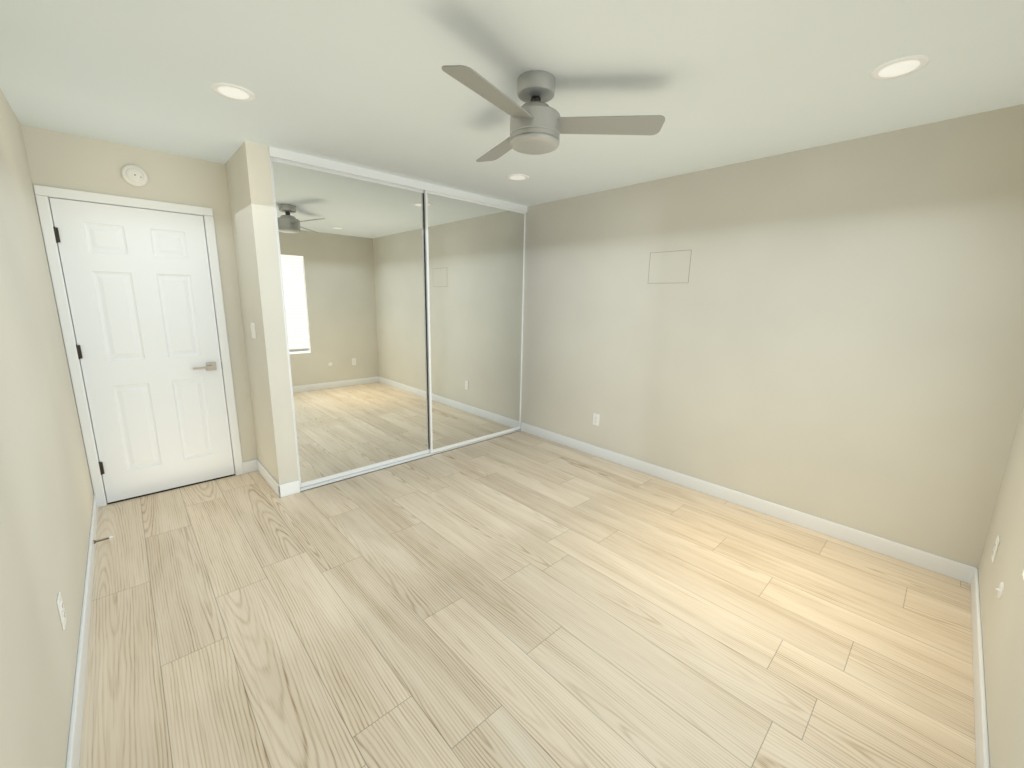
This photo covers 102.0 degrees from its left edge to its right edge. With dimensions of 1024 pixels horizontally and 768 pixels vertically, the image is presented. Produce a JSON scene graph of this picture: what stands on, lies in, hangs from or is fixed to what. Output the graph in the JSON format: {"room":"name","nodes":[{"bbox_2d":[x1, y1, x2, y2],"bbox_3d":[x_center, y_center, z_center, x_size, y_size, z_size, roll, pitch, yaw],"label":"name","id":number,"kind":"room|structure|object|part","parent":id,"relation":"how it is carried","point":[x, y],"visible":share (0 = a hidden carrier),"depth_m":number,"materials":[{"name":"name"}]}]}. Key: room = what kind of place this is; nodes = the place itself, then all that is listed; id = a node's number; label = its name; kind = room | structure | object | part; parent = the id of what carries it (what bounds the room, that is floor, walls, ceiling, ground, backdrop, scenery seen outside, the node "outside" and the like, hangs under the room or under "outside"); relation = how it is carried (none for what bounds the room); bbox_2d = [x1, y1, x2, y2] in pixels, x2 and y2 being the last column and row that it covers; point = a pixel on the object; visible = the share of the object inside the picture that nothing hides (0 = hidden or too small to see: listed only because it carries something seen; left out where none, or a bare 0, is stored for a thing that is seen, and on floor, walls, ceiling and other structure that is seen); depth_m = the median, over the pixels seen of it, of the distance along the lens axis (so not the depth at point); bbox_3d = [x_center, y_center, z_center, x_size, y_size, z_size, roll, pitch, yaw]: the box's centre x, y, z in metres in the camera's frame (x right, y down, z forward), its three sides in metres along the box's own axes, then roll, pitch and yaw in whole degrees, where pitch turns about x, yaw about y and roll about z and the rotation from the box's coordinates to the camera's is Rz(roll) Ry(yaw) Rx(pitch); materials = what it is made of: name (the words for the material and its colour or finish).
{"room":"empty bedroom","nodes":[
{"label":"empty bedroom","id":0,"kind":"room"},
{"bbox_2d":[0,89,93,767],"bbox_3d":[-1.492,0.015,1.117,0.120,2.420,4.430,-10,16,-42],"label":"wall","id":1,"kind":"structure","parent":0,"point":[46,496],"depth_m":1.47,"materials":[{"name":"beige paint"}]},
{"bbox_2d":[56,592,65,629],"bbox_3d":[-1.594,0.803,1.468,0.008,0.115,0.070,-10,16,-42],"label":"outlet","id":2,"kind":"object","parent":1,"relation":"attached to","point":[61,610],"visible":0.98,"depth_m":1.45,"materials":[{"name":"white plastic"}]},
{"bbox_2d":[66,495,98,767],"bbox_3d":[-1.465,1.144,1.393,0.012,0.100,4.190,-10,16,-42],"label":"baseboard","id":3,"kind":"structure","parent":1,"relation":"attached to","point":[74,746],"depth_m":1.62,"materials":[{"name":"white wood"}]},
{"bbox_2d":[93,536,112,543],"bbox_3d":[-2.391,0.910,2.425,0.083,0.022,0.022,-10,16,-42],"label":"doorstop","id":4,"kind":"object","parent":1,"relation":"attached to","point":[99,540],"visible":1,"depth_m":2.42,"materials":[{"name":"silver metal"}]},
{"bbox_2d":[21,124,256,491],"bbox_3d":[-1.642,-0.550,3.870,3.500,2.420,0.120,-10,16,-42],"label":"wall","id":5,"kind":"structure","parent":0,"point":[56,159],"depth_m":2.87,"materials":[{"name":"beige paint"}]},
{"bbox_2d":[121,165,147,186],"bbox_3d":[-2.501,-1.382,2.748,0.134,0.134,0.042,-10,16,-42],"label":"smoke detector","id":6,"kind":"object","parent":5,"relation":"attached to","point":[135,175],"visible":1,"depth_m":2.74,"materials":[{"name":"white plastic"}]},
{"bbox_2d":[33,185,243,506],"bbox_3d":[-2.595,-0.227,3.017,0.879,2.093,0.137,-10,16,-42],"label":"door frame","id":7,"kind":"structure","parent":5,"relation":"attached to","point":[42,193],"depth_m":2.79,"materials":[{"name":"white wood"}]},
{"bbox_2d":[49,198,234,502],"bbox_3d":[-2.574,-0.196,2.989,0.771,2.020,0.050,-10,16,-42],"label":"door","id":8,"kind":"structure","parent":5,"relation":"in","point":[139,289],"depth_m":2.95,"materials":[{"name":"white paint"}]},
{"bbox_3d":[-2.819,-0.923,2.565,0.022,0.096,0.012,-10,16,-42],"label":"door hinge","id":9,"kind":"part","parent":8,"relation":"part of","materials":[{"name":"black metal"}]},
{"bbox_3d":[-2.833,-0.210,2.711,0.022,0.096,0.012,-10,16,-42],"label":"door hinge","id":10,"kind":"part","parent":8,"relation":"part of","materials":[{"name":"black metal"}]},
{"bbox_3d":[-2.848,0.584,2.873,0.022,0.096,0.012,-10,16,-42],"label":"door hinge","id":11,"kind":"part","parent":8,"relation":"part of","materials":[{"name":"black metal"}]},
{"bbox_2d":[193,365,213,369],"bbox_3d":[-2.353,-0.126,3.159,0.130,0.021,0.044,-10,16,-42],"label":"lever","id":12,"kind":"object","parent":8,"relation":"attached to","point":[205,367],"visible":0.94,"depth_m":3.15,"materials":[{"name":"silver metal"}]},
{"bbox_3d":[-2.332,-0.137,3.213,0.064,0.064,0.009,-10,16,-42],"label":"handle","id":13,"kind":"part","parent":8,"relation":"part of","materials":[{"name":"silver metal"}]},
{"bbox_2d":[242,459,257,473],"bbox_3d":[-2.213,0.697,3.507,0.115,0.100,0.012,-10,16,-42],"label":"baseboard","id":14,"kind":"structure","parent":5,"relation":"attached to","point":[249,466],"depth_m":3.50,"materials":[{"name":"white wood"}]},
{"bbox_2d":[225,141,298,484],"bbox_3d":[-1.878,-0.402,3.125,0.132,2.420,0.666,-10,16,-42],"label":"wall","id":15,"kind":"structure","parent":0,"point":[249,186],"depth_m":2.93,"materials":[{"name":"beige paint"}]},
{"bbox_2d":[250,322,255,338],"bbox_3d":[-1.910,-0.393,3.053,0.012,0.115,0.116,-10,16,-42],"label":"light switch","id":16,"kind":"object","parent":15,"relation":"attached to","point":[253,330],"visible":0.98,"depth_m":3.03,"materials":[{"name":"white plastic"}]},
{"bbox_2d":[256,459,280,497],"bbox_3d":[-1.948,0.744,3.304,0.012,0.100,0.678,-10,16,-42],"label":"baseboard","id":17,"kind":"structure","parent":15,"relation":"attached to","point":[268,477],"depth_m":3.27,"materials":[{"name":"white wood"}]},
{"bbox_2d":[270,163,299,484],"bbox_3d":[-1.629,-0.349,2.964,0.003,2.363,0.072,-10,16,-42],"label":"trim","id":18,"kind":"structure","parent":15,"relation":"attached to","point":[284,319],"depth_m":2.92,"materials":[{"name":"white"}]},
{"bbox_2d":[278,480,299,497],"bbox_3d":[-1.673,0.789,3.111,0.144,0.100,0.012,-10,16,-42],"label":"baseboard","id":19,"kind":"structure","parent":15,"relation":"attached to","point":[289,488],"depth_m":3.11,"materials":[{"name":"white wood"}]},
{"bbox_2d":[0,0,1023,205],"bbox_3d":[-0.147,-1.442,2.081,3.740,0.100,4.430,-10,16,-42],"label":"ceiling","id":20,"kind":"structure","parent":0,"point":[370,84],"depth_m":1.78,"materials":[{"name":"white paint"}]},
{"bbox_2d":[210,82,254,100],"bbox_3d":[-1.329,-1.390,1.977,0.180,0.004,0.180,-10,16,-42],"label":"recessed light","id":21,"kind":"object","parent":20,"relation":"in","point":[232,91],"visible":1,"depth_m":1.97,"materials":[{"name":"white plastic"}]},
{"bbox_2d":[270,156,429,487],"bbox_3d":[-1.194,-0.424,3.374,1.200,2.355,0.022,-10,16,-42],"label":"mirror","id":22,"kind":"object","parent":20,"relation":"hanging from","point":[352,254],"visible":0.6,"depth_m":3.29,"materials":[{"name":"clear mirror"}]},
{"bbox_2d":[269,146,526,211],"bbox_3d":[-0.736,-1.666,3.517,2.375,0.058,0.085,-10,16,-42],"label":"rail","id":23,"kind":"object","parent":20,"relation":"attached to","point":[317,162],"visible":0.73,"depth_m":3.22,"materials":[{"name":"white"}]},
{"bbox_2d":[424,190,525,452],"bbox_3d":[-0.321,-0.564,4.138,1.200,2.355,0.022,-10,16,-42],"label":"mirror","id":24,"kind":"object","parent":20,"relation":"hanging from","point":[475,261],"visible":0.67,"depth_m":4.06,"materials":[{"name":"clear mirror"}]},
{"bbox_2d":[506,174,528,180],"bbox_3d":[0.044,-1.628,3.268,0.180,0.004,0.180,-10,16,-42],"label":"recessed light","id":25,"kind":"object","parent":20,"relation":"in","point":[517,177],"visible":1,"depth_m":3.26,"materials":[{"name":"white plastic"}]},
{"bbox_2d":[442,65,664,161],"bbox_3d":[0.017,-1.197,1.842,0.977,0.278,0.985,-10,16,-42],"label":"ceiling fan","id":26,"kind":"object","parent":20,"relation":"hanging from","point":[538,125],"visible":1,"depth_m":1.78,"materials":[{"name":"silver metal"}]},
{"bbox_3d":[-0.072,-1.104,1.583,0.474,0.035,0.219,-10,16,-42],"label":"blade","id":27,"kind":"part","parent":26,"relation":"part of","materials":[{"name":"silver metal"}]},
{"bbox_3d":[-0.044,-1.217,2.139,0.233,0.035,0.473,-10,16,-42],"label":"blade","id":28,"kind":"part","parent":26,"relation":"part of","materials":[{"name":"silver metal"}]},
{"bbox_3d":[0.428,-1.147,1.839,0.394,0.035,0.403,-10,16,-42],"label":"blade","id":29,"kind":"part","parent":26,"relation":"part of","materials":[{"name":"silver metal"}]},
{"bbox_2d":[870,55,929,79],"bbox_3d":[1.560,-1.273,1.672,0.180,0.004,0.180,-10,16,-42],"label":"recessed light","id":30,"kind":"object","parent":20,"relation":"in","point":[900,67],"visible":1,"depth_m":1.66,"materials":[{"name":"white plastic"}]},
{"bbox_2d":[79,431,975,767],"bbox_3d":[-0.194,1.026,2.586,3.740,0.102,4.430,-10,16,-42],"label":"floor","id":31,"kind":"structure","parent":0,"point":[521,599],"depth_m":1.89,"materials":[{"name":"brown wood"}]},
{"bbox_2d":[300,429,520,491],"bbox_3d":[-0.780,0.670,3.994,2.375,0.013,0.072,-10,16,-42],"label":"rail","id":32,"kind":"object","parent":31,"relation":"on","point":[320,484],"visible":0.54,"depth_m":3.67,"materials":[{"name":"white metal"}]},
{"bbox_2d":[520,104,1023,568],"bbox_3d":[1.151,-0.431,3.550,0.120,2.420,4.430,-10,16,-42],"label":"wall","id":33,"kind":"structure","parent":0,"point":[833,332],"depth_m":2.63,"materials":[{"name":"beige paint"}]},
{"bbox_2d":[593,413,598,425],"bbox_3d":[0.805,0.340,3.973,0.008,0.115,0.070,-10,16,-42],"label":"outlet","id":34,"kind":"object","parent":33,"relation":"attached to","point":[595,420],"visible":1,"depth_m":3.97,"materials":[{"name":"white plastic"}]},
{"bbox_2d":[648,250,690,282],"bbox_3d":[1.239,-0.921,3.275,0.001,0.238,0.333,-10,16,-42],"label":"access panel","id":35,"kind":"object","parent":33,"relation":"attached to","point":[669,267],"depth_m":3.27,"materials":[{"name":"beige paint"}]},
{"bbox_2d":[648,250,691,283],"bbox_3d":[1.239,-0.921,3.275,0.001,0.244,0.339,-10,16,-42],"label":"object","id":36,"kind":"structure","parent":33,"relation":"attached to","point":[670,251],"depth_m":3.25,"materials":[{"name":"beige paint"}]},
{"bbox_2d":[521,422,974,583],"bbox_3d":[1.309,0.766,3.500,0.012,0.100,3.524,-10,16,-42],"label":"baseboard","id":37,"kind":"structure","parent":33,"relation":"attached to","point":[933,563],"depth_m":2.87,"materials":[{"name":"white wood"}]},
{"bbox_2d":[978,402,1023,767],"bbox_3d":[1.302,0.134,0.797,3.500,2.420,0.120,-10,16,-42],"label":"wall","id":38,"kind":"structure","parent":0,"point":[1002,623],"depth_m":1.51,"materials":[{"name":"beige paint"}]},
{"bbox_2d":[971,568,989,767],"bbox_3d":[1.235,1.260,1.076,3.500,0.100,0.012,-10,16,-42],"label":"baseboard","id":39,"kind":"structure","parent":38,"relation":"attached to","point":[981,744],"depth_m":1.58,"materials":[{"name":"white wood"}]},
{"bbox_2d":[991,535,999,563],"bbox_3d":[2.207,0.754,1.892,0.070,0.115,0.008,-10,16,-42],"label":"outlet","id":40,"kind":"object","parent":38,"relation":"attached to","point":[994,552],"visible":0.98,"depth_m":1.88,"materials":[{"name":"white plastic"}]},
{"bbox_2d":[995,582,1003,598],"bbox_3d":[1.919,0.812,1.635,0.068,0.068,0.015,-10,16,-42],"label":"outlet","id":41,"kind":"object","parent":38,"relation":"attached to","point":[1000,590],"visible":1,"depth_m":1.62,"materials":[{"name":"white plastic"}]}
]}

